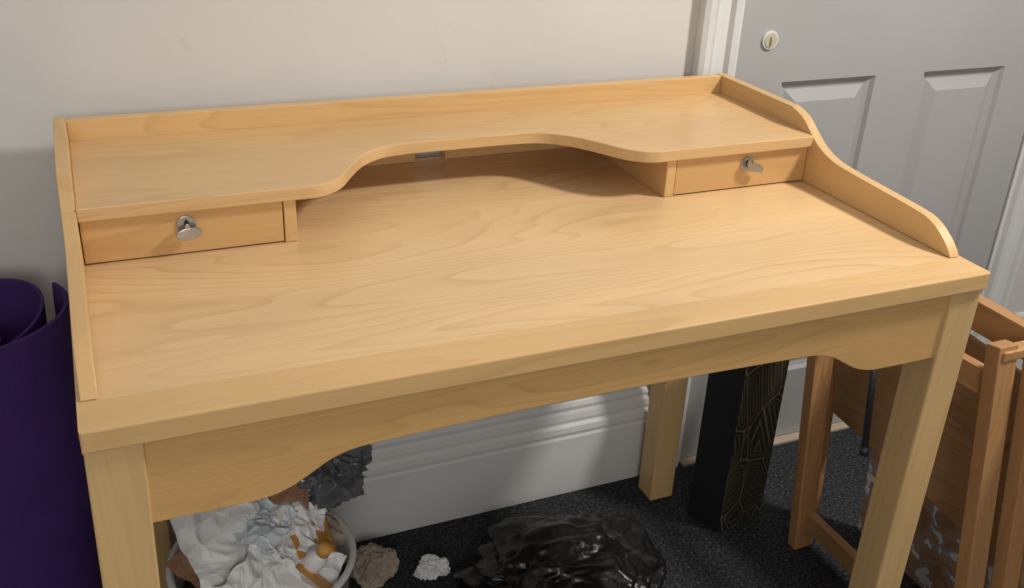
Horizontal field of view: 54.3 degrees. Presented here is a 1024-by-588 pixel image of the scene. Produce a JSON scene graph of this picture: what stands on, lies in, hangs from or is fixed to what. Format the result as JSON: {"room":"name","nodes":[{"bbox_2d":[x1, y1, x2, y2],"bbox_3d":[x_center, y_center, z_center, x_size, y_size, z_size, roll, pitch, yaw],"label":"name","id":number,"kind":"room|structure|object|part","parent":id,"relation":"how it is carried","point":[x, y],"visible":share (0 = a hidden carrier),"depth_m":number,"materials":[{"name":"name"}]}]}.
{"room":"home office","nodes":[
{"label":"home office","id":0,"kind":"room"},
{"bbox_2d":[0,0,1023,419],"bbox_3d":[-0.048,-0.728,1.869,4.800,2.750,0.100,-9,29,-22],"label":"wall","id":1,"kind":"structure","parent":0,"point":[59,58],"depth_m":1.78,"materials":[{"name":"paint"}]},
{"bbox_2d":[167,386,650,548],"bbox_3d":[-0.967,0.546,2.016,2.865,0.258,0.022,-9,29,-22],"label":"baseboard","id":2,"kind":"structure","parent":1,"relation":"attached to","point":[426,478],"depth_m":2.38,"materials":[{"name":"white paint"}]},
{"bbox_2d":[676,0,745,466],"bbox_3d":[0.448,-0.625,2.081,0.110,2.420,0.030,-9,29,-22],"label":"trim","id":3,"kind":"structure","parent":1,"relation":"attached to","point":[719,23],"depth_m":2.12,"materials":[{"name":"white paint"}]},
{"bbox_2d":[679,421,849,466],"bbox_3d":[0.886,0.382,2.812,0.955,0.007,0.028,-9,29,-22],"label":"trim","id":4,"kind":"structure","parent":1,"relation":"attached to","point":[791,437],"depth_m":2.76,"materials":[{"name":"brown wood"}]},
{"bbox_2d":[970,136,1023,344],"bbox_3d":[1.423,-0.772,2.472,0.100,2.420,0.030,-9,29,-22],"label":"trim","id":5,"kind":"structure","parent":1,"relation":"attached to","point":[1007,250],"depth_m":2.78,"materials":[{"name":"white paint"}]},
{"bbox_2d":[1015,312,1023,368],"bbox_3d":[1.774,0.134,3.116,0.770,0.258,0.022,-9,29,-22],"label":"baseboard","id":6,"kind":"structure","parent":1,"relation":"attached to","point":[1019,362],"depth_m":3.02,"materials":[{"name":"white paint"}]},
{"bbox_3d":[0.922,-0.715,2.311,0.949,2.402,0.025,-9,29,-22],"label":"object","id":7,"kind":"object","parent":1,"relation":"attached to","visible":0},
{"bbox_2d":[762,31,777,49],"bbox_3d":[0.566,-0.556,2.185,0.041,0.041,0.007,-9,29,-22],"label":"rose","id":8,"kind":"object","parent":7,"relation":"attached to","point":[768,32],"depth_m":2.18,"materials":[{"name":"metal"}]},
{"bbox_3d":[0.567,-0.555,2.184,0.033,0.033,0.003,-9,29,-22],"label":"lock turn knob","id":9,"kind":"part","parent":8,"relation":"part of","materials":[{"name":"metal"}]},
{"bbox_2d":[348,421,920,587],"bbox_3d":[0.559,1.248,1.098,4.800,0.050,3.512,-9,29,-22],"label":"floor","id":10,"kind":"structure","parent":0,"point":[756,552],"depth_m":2.38,"materials":[{"name":"grey carpet"}]},
{"bbox_2d":[0,278,102,587],"bbox_3d":[-0.888,0.389,1.722,0.342,0.803,0.249,-9,29,-22],"label":"yoga mat","id":11,"kind":"object","parent":10,"relation":"on","point":[48,540],"visible":0.98,"depth_m":1.62,"materials":[{"name":"purple plastic"}]},
{"bbox_2d":[163,444,371,587],"bbox_3d":[-0.420,0.521,1.827,0.415,0.520,0.366,-9,29,-22],"label":"waste bin","id":12,"kind":"object","parent":10,"relation":"on","point":[296,536],"visible":0.7,"depth_m":1.75,"materials":[{"name":"white plastic"}]},
{"bbox_2d":[301,539,333,574],"bbox_3d":[-0.349,0.469,1.755,0.066,0.103,0.068,-9,29,-22],"label":"bottle","id":13,"kind":"object","parent":12,"relation":"on","point":[317,556],"depth_m":1.74,"materials":[{"name":"white plastic"}]},
{"bbox_2d":[350,544,399,587],"bbox_3d":[-0.305,0.592,2.193,0.108,0.076,0.100,-18,33,-36],"label":"paper","id":14,"kind":"object","parent":10,"relation":"on","point":[374,565],"visible":0.95,"depth_m":2.17,"materials":[{"name":"beige paper"}]},
{"bbox_2d":[413,554,450,580],"bbox_3d":[-0.179,0.604,2.223,0.083,0.039,0.051,-9,29,-22],"label":"paper scrap","id":15,"kind":"object","parent":10,"relation":"on","point":[431,566],"visible":1,"depth_m":2.21,"materials":[{"name":"white paper"}]},
{"bbox_2d":[53,73,989,587],"bbox_3d":[-0.031,0.255,1.798,1.348,1.054,0.761,-9,29,-22],"label":"writing desk","id":16,"kind":"object","parent":10,"relation":"on","point":[260,296],"visible":1,"depth_m":1.50,"materials":[{"name":"brown wood"}]},
{"bbox_3d":[-0.611,-0.085,1.383,0.019,0.127,0.698,-9,29,-22],"label":"panel","id":17,"kind":"part","parent":16,"relation":"part of","materials":[{"name":"brown wood"}]},
{"bbox_3d":[-0.481,0.558,1.321,0.085,0.896,0.063,-9,29,-22],"label":"leg","id":18,"kind":"part","parent":16,"relation":"part of","materials":[{"name":"brown wood"}]},
{"bbox_3d":[-0.711,0.264,1.891,0.063,0.896,0.063,-9,29,-22],"label":"leg","id":19,"kind":"part","parent":16,"relation":"part of","materials":[{"name":"brown wood"}]},
{"bbox_3d":[-0.484,-0.096,1.480,0.286,0.067,0.018,-9,29,-22],"label":"drawer","id":20,"kind":"part","parent":16,"relation":"part of","materials":[{"name":"brown wood"}]},
{"bbox_2d":[69,93,813,222],"bbox_3d":[-0.084,-0.263,1.755,1.273,0.020,0.315,-9,29,-22],"label":"shelf","id":21,"kind":"object","parent":16,"relation":"attached to","point":[184,171],"depth_m":1.74,"materials":[{"name":"brown wood"}]},
{"bbox_3d":[0.383,0.099,2.331,0.065,0.896,0.063,-9,29,-22],"label":"leg","id":22,"kind":"part","parent":16,"relation":"part of","materials":[{"name":"brown wood"}]},
{"bbox_3d":[0.420,-0.232,1.844,0.286,0.067,0.018,-9,29,-22],"label":"drawer","id":23,"kind":"part","parent":16,"relation":"part of","materials":[{"name":"brown wood"}]},
{"bbox_3d":[0.577,-0.264,1.859,0.019,0.127,0.698,-9,29,-22],"label":"panel","id":24,"kind":"part","parent":16,"relation":"part of","materials":[{"name":"brown wood"}]},
{"bbox_3d":[0.686,0.383,1.789,0.071,0.896,0.063,-9,29,-22],"label":"leg","id":25,"kind":"part","parent":16,"relation":"part of","materials":[{"name":"brown wood"}]},
{"bbox_2d":[451,511,664,587],"bbox_3d":[0.106,0.597,2.156,0.501,0.134,0.389,-9,29,-22],"label":"bag","id":26,"kind":"object","parent":10,"relation":"on","point":[586,549],"visible":1,"depth_m":2.14,"materials":[{"name":"black plastic"}]},
{"bbox_2d":[687,360,788,532],"bbox_3d":[0.531,0.321,2.345,0.160,0.500,0.093,-13,31,-29],"label":"gift box","id":27,"kind":"object","parent":10,"relation":"on","point":[741,409],"visible":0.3,"depth_m":2.32,"materials":[{"name":"black cardboard"}]},
{"bbox_2d":[788,294,1023,587],"bbox_3d":[0.794,0.343,2.052,0.185,0.747,0.694,-9,29,-22],"label":"folding chair","id":28,"kind":"object","parent":10,"relation":"on","point":[976,480],"visible":0.64,"depth_m":1.93,"materials":[{"name":"brown wood"}]},
{"bbox_3d":[0.671,0.288,2.222,0.100,0.684,0.053,-9,29,-22],"label":"post","id":29,"kind":"part","parent":28,"relation":"part of","materials":[{"name":"brown wood"}]},
{"bbox_3d":[0.716,0.246,2.289,0.085,0.703,0.043,-9,29,-22],"label":"post","id":30,"kind":"part","parent":28,"relation":"part of","materials":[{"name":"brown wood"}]},
{"bbox_3d":[0.783,0.624,2.141,0.022,0.045,0.470,-9,29,-22],"label":"rail","id":31,"kind":"part","parent":28,"relation":"part of","materials":[{"name":"brown wood"}]},
{"bbox_3d":[0.768,0.084,1.933,0.022,0.050,0.401,-11,30,-26],"label":"rail","id":32,"kind":"part","parent":28,"relation":"part of","materials":[{"name":"brown wood"}]},
{"bbox_3d":[0.866,0.443,1.861,0.045,0.744,0.149,-9,29,-22],"label":"post","id":33,"kind":"part","parent":28,"relation":"part of","materials":[{"name":"brown wood"}]},
{"bbox_3d":[0.894,0.041,1.897,0.030,0.060,0.620,-9,29,-22],"label":"rail","id":34,"kind":"part","parent":28,"relation":"part of","materials":[{"name":"brown wood"}]},
{"bbox_3d":[0.934,0.455,1.866,0.045,0.724,0.144,-9,29,-22],"label":"post","id":35,"kind":"part","parent":28,"relation":"part of","materials":[{"name":"brown wood"}]},
{"bbox_2d":[858,448,1023,587],"bbox_3d":[0.952,0.540,2.124,0.037,0.341,0.560,-9,29,-22],"label":"board","id":36,"kind":"object","parent":10,"relation":"on","point":[932,559],"visible":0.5,"depth_m":2.19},
{"bbox_2d":[680,0,1023,457],"bbox_3d":[0.930,-0.706,2.294,0.949,2.402,0.014,-9,29,-22],"label":"door","id":37,"kind":"structure","parent":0,"point":[924,99],"depth_m":2.43,"materials":[{"name":"white paint"}]}
]}

